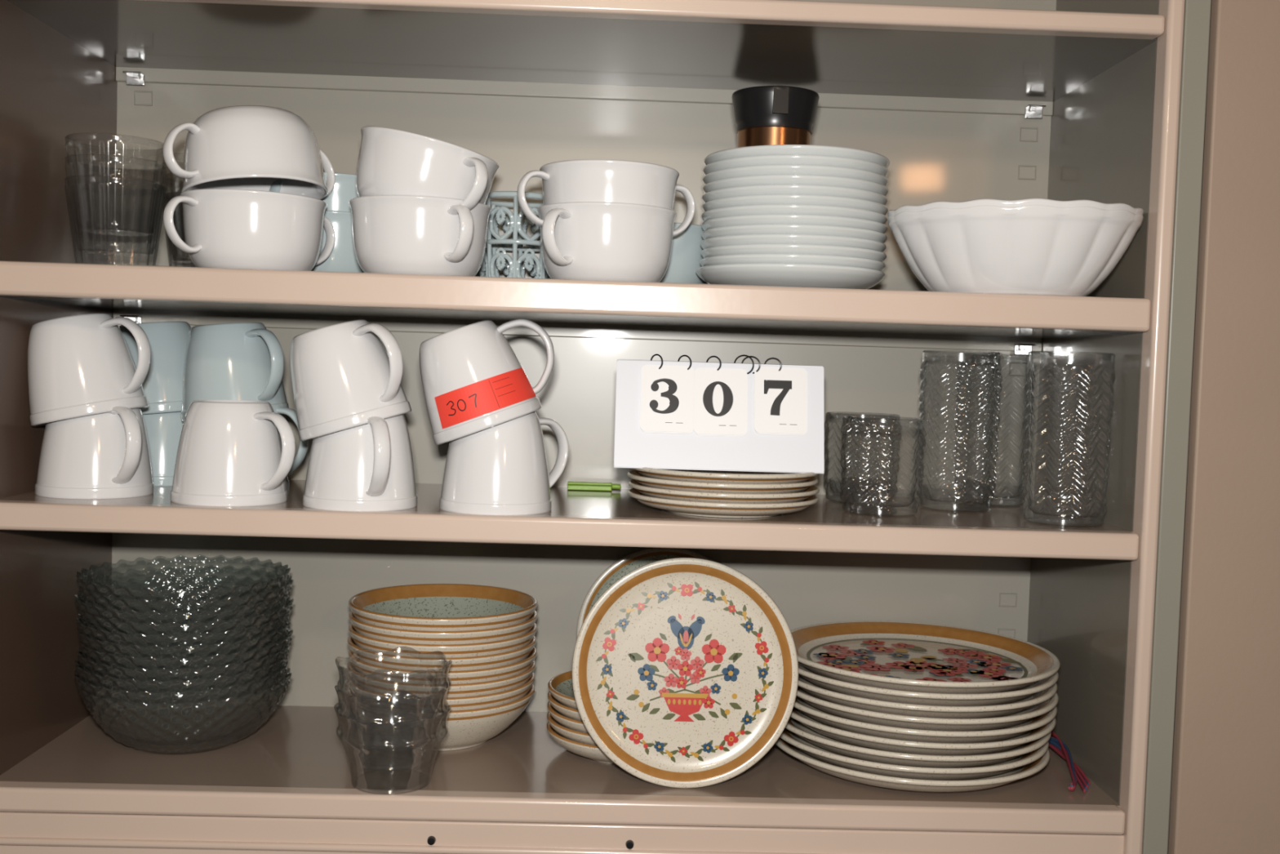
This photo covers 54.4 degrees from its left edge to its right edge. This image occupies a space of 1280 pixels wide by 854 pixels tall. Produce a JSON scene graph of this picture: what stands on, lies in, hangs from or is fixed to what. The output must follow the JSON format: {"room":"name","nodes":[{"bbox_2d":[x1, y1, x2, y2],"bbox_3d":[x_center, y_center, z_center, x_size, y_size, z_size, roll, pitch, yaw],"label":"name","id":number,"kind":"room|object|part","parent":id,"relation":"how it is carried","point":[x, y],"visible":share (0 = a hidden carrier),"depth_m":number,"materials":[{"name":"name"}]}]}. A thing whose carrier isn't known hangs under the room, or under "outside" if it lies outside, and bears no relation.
{"room":"kitchen","nodes":[
{"label":"kitchen","id":0,"kind":"room"},
{"bbox_2d":[0,0,1279,853],"bbox_3d":[0.077,-0.050,1.132,1.268,1.240,0.280,2,3,-2],"label":"cabinet","id":1,"kind":"object","parent":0,"point":[1160,618],"visible":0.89,"depth_m":1.07,"materials":[{"name":"metal"}]},
{"bbox_3d":[-0.529,-0.068,1.125,0.012,1.240,0.240,2,3,-2],"label":"panel","id":2,"kind":"part","parent":1,"relation":"part of","materials":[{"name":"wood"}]},
{"bbox_2d":[35,405,154,498],"bbox_3d":[-0.467,0.016,1.075,0.104,0.085,0.102,2,3,-2],"label":"coffee mug","id":3,"kind":"object","parent":1,"relation":"on","point":[106,455],"visible":0.9,"depth_m":1.04,"materials":[{"name":"white ceramic"}]},
{"bbox_2d":[26,313,151,426],"bbox_3d":[-0.474,-0.049,1.075,0.100,0.099,0.095,1,3,-19],"label":"coffee mug","id":4,"kind":"object","parent":3,"relation":"on","point":[82,365],"visible":0.96,"depth_m":1.04,"materials":[{"name":"white ceramic"}]},
{"bbox_2d":[64,134,167,266],"bbox_3d":[-0.466,-0.195,1.108,0.084,0.117,0.084,3,3,27],"label":"glass","id":5,"kind":"object","parent":1,"relation":"on","point":[107,232],"visible":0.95,"depth_m":1.11,"materials":[{"name":"clear glass"}]},
{"bbox_2d":[142,411,183,486],"bbox_3d":[-0.454,0.011,1.191,0.109,0.085,0.095,4,4,45],"label":"coffee mug","id":6,"kind":"object","parent":1,"relation":"on","point":[163,430],"visible":0.25,"depth_m":1.16,"materials":[{"name":"blue ceramic"}]},
{"bbox_2d":[119,321,191,414],"bbox_3d":[-0.455,-0.055,1.191,0.103,0.092,0.095,4,3,38],"label":"coffee mug","id":7,"kind":"object","parent":6,"relation":"on","point":[162,384],"visible":0.4,"depth_m":1.16,"materials":[{"name":"blue ceramic"}]},
{"bbox_2d":[161,156,194,266],"bbox_3d":[-0.419,-0.198,1.194,0.074,0.117,0.074,1,3,-15],"label":"glass","id":8,"kind":"object","parent":1,"relation":"on","point":[165,181],"visible":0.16,"depth_m":1.19,"materials":[{"name":"clear glass"}]},
{"bbox_2d":[74,557,293,754],"bbox_3d":[-0.416,0.208,1.141,0.188,0.156,0.184,2,3,-2],"label":"bowls","id":9,"kind":"object","parent":1,"relation":"on","point":[183,705],"visible":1,"depth_m":1.14,"materials":[{"name":"clear glass"}]},
{"bbox_2d":[170,400,295,506],"bbox_3d":[-0.340,0.021,1.056,0.113,0.085,0.099,2,3,-2],"label":"coffee mug","id":10,"kind":"object","parent":1,"relation":"on","point":[230,452],"visible":1,"depth_m":1.02,"materials":[{"name":"white ceramic"}]},
{"bbox_2d":[163,188,335,271],"bbox_3d":[-0.329,-0.162,1.060,0.119,0.064,0.131,2,3,-2],"label":"cup","id":11,"kind":"object","parent":1,"relation":"on","point":[224,228],"visible":0.92,"depth_m":1.01,"materials":[{"name":"white ceramic"}]},
{"bbox_2d":[162,105,335,199],"bbox_3d":[-0.326,-0.228,1.059,0.119,0.078,0.131,2,3,-2],"label":"cup","id":12,"kind":"object","parent":11,"relation":"on","point":[240,147],"visible":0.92,"depth_m":1.01,"materials":[{"name":"white ceramic"}]},
{"bbox_2d":[276,407,309,489],"bbox_3d":[-0.366,0.015,1.152,0.110,0.085,0.095,1,3,-19],"label":"coffee mug","id":13,"kind":"object","parent":1,"relation":"on","point":[303,447],"visible":0.04,"depth_m":1.13,"materials":[{"name":"blue ceramic"}]},
{"bbox_2d":[181,322,288,421],"bbox_3d":[-0.368,-0.050,1.145,0.102,0.092,0.098,2,3,-2],"label":"coffee mug","id":14,"kind":"object","parent":13,"relation":"on","point":[235,361],"visible":0.74,"depth_m":1.11,"materials":[{"name":"blue ceramic"}]},
{"bbox_2d":[311,210,364,272],"bbox_3d":[-0.290,-0.166,1.182,0.124,0.064,0.120,1,3,-18],"label":"cup","id":15,"kind":"object","parent":1,"relation":"on","point":[342,258],"visible":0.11,"depth_m":1.13,"materials":[{"name":"blue ceramic"}]},
{"bbox_2d":[269,172,358,212],"bbox_3d":[-0.289,-0.200,1.181,0.124,0.064,0.120,1,3,-18],"label":"cup","id":16,"kind":"object","parent":15,"relation":"on","point":[344,189],"visible":0.18,"depth_m":1.13,"materials":[{"name":"blue ceramic"}]},
{"bbox_2d":[302,413,417,511],"bbox_3d":[-0.235,0.025,1.040,0.095,0.085,0.116,2,3,-2],"label":"coffee mug","id":17,"kind":"object","parent":1,"relation":"on","point":[369,466],"visible":0.8,"depth_m":1.01,"materials":[{"name":"white ceramic"}]},
{"bbox_2d":[290,319,411,440],"bbox_3d":[-0.243,-0.039,1.046,0.100,0.104,0.098,2,3,-2],"label":"coffee mug","id":18,"kind":"object","parent":17,"relation":"on","point":[344,375],"visible":1,"depth_m":1.01,"materials":[{"name":"white ceramic"}]},
{"bbox_2d":[333,650,452,786],"bbox_3d":[-0.207,0.246,1.044,0.097,0.104,0.097,3,3,22],"label":"cups","id":19,"kind":"object","parent":1,"relation":"on","point":[446,690],"visible":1,"depth_m":1.04,"materials":[{"name":"clear glass"}]},
{"bbox_2d":[349,195,491,276],"bbox_3d":[-0.188,-0.158,1.064,0.124,0.064,0.120,2,3,9],"label":"cup","id":20,"kind":"object","parent":1,"relation":"on","point":[400,234],"visible":0.84,"depth_m":1.01,"materials":[{"name":"white ceramic"}]},
{"bbox_2d":[355,125,499,209],"bbox_3d":[-0.182,-0.208,1.062,0.123,0.083,0.124,2,3,-2],"label":"cup","id":21,"kind":"object","parent":20,"relation":"on","point":[391,162],"visible":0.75,"depth_m":1.01,"materials":[{"name":"white ceramic"}]},
{"bbox_2d":[346,583,537,750],"bbox_3d":[-0.186,0.228,1.177,0.183,0.130,0.182,2,3,-2],"label":"bowls","id":22,"kind":"object","parent":1,"relation":"on","point":[487,633],"visible":0.99,"depth_m":1.11,"materials":[{"name":"brown ceramic"}]},
{"bbox_2d":[439,411,568,515],"bbox_3d":[-0.115,0.028,1.056,0.107,0.085,0.098,2,3,-2],"label":"coffee mug","id":23,"kind":"object","parent":1,"relation":"on","point":[501,468],"visible":0.88,"depth_m":1.02,"materials":[{"name":"white ceramic"}]},
{"bbox_2d":[419,319,554,444],"bbox_3d":[-0.132,-0.038,1.050,0.099,0.108,0.099,4,4,44],"label":"coffee mug","id":24,"kind":"object","parent":23,"relation":"on","point":[450,361],"visible":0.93,"depth_m":1.02,"materials":[{"name":"white ceramic"}]},
{"bbox_2d":[434,367,536,428],"bbox_3d":[-0.123,-0.023,1.019,0.085,0.052,0.029,1,3,-20],"label":"label","id":25,"kind":"object","parent":24,"relation":"attached to","point":[493,393],"visible":1,"depth_m":1.01,"materials":[{"name":"red paper"}]},
{"bbox_2d":[479,191,551,279],"bbox_3d":[-0.116,-0.174,1.185,0.082,0.090,0.082,2,3,-2],"label":"basket","id":26,"kind":"object","parent":1,"relation":"on","point":[491,266],"visible":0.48,"depth_m":1.15,"materials":[{"name":"blue metal"}]},
{"bbox_3d":[-0.068,0.448,1.033,0.934,0.246,0.016,2,3,-2],"label":"rail","id":27,"kind":"part","parent":1,"relation":"part of","materials":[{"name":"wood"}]},
{"bbox_2d":[546,670,615,764],"bbox_3d":[-0.014,0.268,1.150,0.144,0.062,0.144,1,3,-17],"label":"bowls","id":28,"kind":"object","parent":1,"relation":"on","point":[565,725],"visible":0.3,"depth_m":1.10,"materials":[{"name":"brown ceramic"}]},
{"bbox_3d":[-0.059,-0.060,1.263,0.954,1.240,0.010,2,3,-2],"label":"panel","id":29,"kind":"part","parent":1,"relation":"part of","materials":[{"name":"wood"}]},
{"bbox_2d":[567,480,621,490],"bbox_3d":[-0.045,0.059,1.239,0.053,0.008,0.010,2,3,-2],"label":"clip","id":30,"kind":"object","parent":1,"relation":"on","point":[588,486],"visible":1,"depth_m":1.23,"materials":[{"name":"plastic"}]},
{"bbox_2d":[537,201,676,282],"bbox_3d":[-0.029,-0.153,1.069,0.120,0.064,0.124,1,3,-9],"label":"cup","id":31,"kind":"object","parent":1,"relation":"on","point":[599,241],"visible":0.91,"depth_m":1.02,"materials":[{"name":"white ceramic"}]},
{"bbox_2d":[516,159,695,236],"bbox_3d":[-0.027,-0.187,1.067,0.124,0.064,0.120,3,3,18],"label":"cup","id":32,"kind":"object","parent":31,"relation":"on","point":[588,180],"visible":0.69,"depth_m":1.02,"materials":[{"name":"white ceramic"}]},
{"bbox_2d":[576,546,713,639],"bbox_3d":[0.025,0.208,1.244,0.178,0.176,0.034,2,3,-2],"label":"dinner plate","id":33,"kind":"object","parent":1,"relation":"on","point":[631,562],"depth_m":1.25,"materials":[{"name":"brown ceramic"}]},
{"bbox_2d":[659,222,706,284],"bbox_3d":[0.012,-0.157,1.191,0.124,0.064,0.120,1,3,-18],"label":"cup","id":34,"kind":"object","parent":1,"relation":"on","point":[686,255],"visible":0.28,"depth_m":1.14,"materials":[{"name":"blue ceramic"}]},
{"bbox_2d":[572,557,798,787],"bbox_3d":[0.039,0.209,1.066,0.194,0.191,0.040,2,3,-2],"label":"plate","id":35,"kind":"object","parent":1,"relation":"on","point":[685,670],"visible":1,"depth_m":1.07,"materials":[{"name":"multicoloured ceramic"}]},
{"bbox_2d":[626,466,819,517],"bbox_3d":[0.073,0.054,1.093,0.174,0.039,0.172,2,3,-2],"label":"plates","id":36,"kind":"object","parent":1,"relation":"on","point":[706,493],"visible":0.96,"depth_m":1.02,"materials":[{"name":"brown ceramic"}]},
{"bbox_2d":[613,353,824,473],"bbox_3d":[0.068,-0.013,1.073,0.178,0.099,0.048,2,3,-2],"label":"number sign","id":37,"kind":"object","parent":36,"relation":"on","point":[669,415],"visible":1,"depth_m":1.06,"materials":[{"name":"white paper"}]},
{"bbox_2d":[695,144,889,288],"bbox_3d":[0.136,-0.178,1.117,0.169,0.120,0.168,-1,4,-44],"label":"stack","id":38,"kind":"object","parent":1,"relation":"on","point":[797,215],"visible":0.96,"depth_m":1.05,"materials":[{"name":"white ceramic"}]},
{"bbox_2d":[731,85,819,147],"bbox_3d":[0.119,-0.259,1.111,0.078,0.072,0.078,2,3,-2],"label":"travel mug","id":39,"kind":"object","parent":38,"relation":"on","point":[764,115],"visible":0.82,"depth_m":1.08,"materials":[{"name":"black plastic"}]},
{"bbox_2d":[823,411,902,502],"bbox_3d":[0.215,0.029,1.213,0.075,0.085,0.075,2,3,-2],"label":"glass tumbler","id":40,"kind":"object","parent":1,"relation":"on","point":[867,500],"visible":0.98,"depth_m":1.21,"materials":[{"name":"clear glass"}]},
{"bbox_2d":[840,415,926,515],"bbox_3d":[0.215,0.034,1.113,0.075,0.085,0.075,2,3,-2],"label":"glass tumbler","id":41,"kind":"object","parent":1,"relation":"on","point":[873,511],"visible":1,"depth_m":1.11,"materials":[{"name":"clear glass"}]},
{"bbox_2d":[774,620,1060,791],"bbox_3d":[0.249,0.255,1.150,0.259,0.104,0.253,2,3,-2],"label":"dinner plate stack","id":42,"kind":"object","parent":1,"relation":"on","point":[904,705],"visible":0.94,"depth_m":1.06,"materials":[{"name":"beige ceramic"}]},
{"bbox_2d":[916,350,1002,511],"bbox_3d":[0.299,0.003,1.167,0.075,0.147,0.075,0,3,-30],"label":"glass tumbler","id":43,"kind":"object","parent":1,"relation":"on","point":[936,506],"visible":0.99,"depth_m":1.17,"materials":[{"name":"clear glass"}]},
{"bbox_2d":[953,352,1035,506],"bbox_3d":[0.348,0.001,1.227,0.075,0.147,0.075,2,3,15],"label":"glass tumbler","id":44,"kind":"object","parent":1,"relation":"on","point":[1002,503],"visible":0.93,"depth_m":1.23,"materials":[{"name":"clear glass"}]},
{"bbox_2d":[887,198,1143,296],"bbox_3d":[0.314,-0.146,1.055,0.203,0.073,0.166,2,3,-2],"label":"serving bowl","id":45,"kind":"object","parent":1,"relation":"on","point":[1045,246],"visible":0.94,"depth_m":1.00,"materials":[{"name":"white ceramic"}]},
{"bbox_2d":[1021,351,1115,526],"bbox_3d":[0.369,0.009,1.077,0.075,0.147,0.075,0,3,-31],"label":"glass tumbler","id":46,"kind":"object","parent":1,"relation":"on","point":[1052,521],"visible":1,"depth_m":1.07,"materials":[{"name":"clear glass"}]},
{"bbox_2d":[1048,730,1090,792],"bbox_3d":[0.376,0.298,1.165,0.028,0.023,0.196,2,3,-4],"label":"bundle","id":47,"kind":"object","parent":1,"relation":"on","point":[1055,744],"visible":0.62,"depth_m":1.11,"materials":[{"name":"plastic"}]},
{"bbox_3d":[0.417,-0.040,1.151,0.012,1.240,0.240,2,3,-2],"label":"panel","id":48,"kind":"part","parent":1,"relation":"part of","materials":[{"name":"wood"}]},
{"bbox_3d":[0.582,-0.029,1.016,0.264,1.240,0.022,2,3,-2],"label":"door panel","id":49,"kind":"part","parent":1,"relation":"part of","materials":[{"name":"paint"}]}
]}

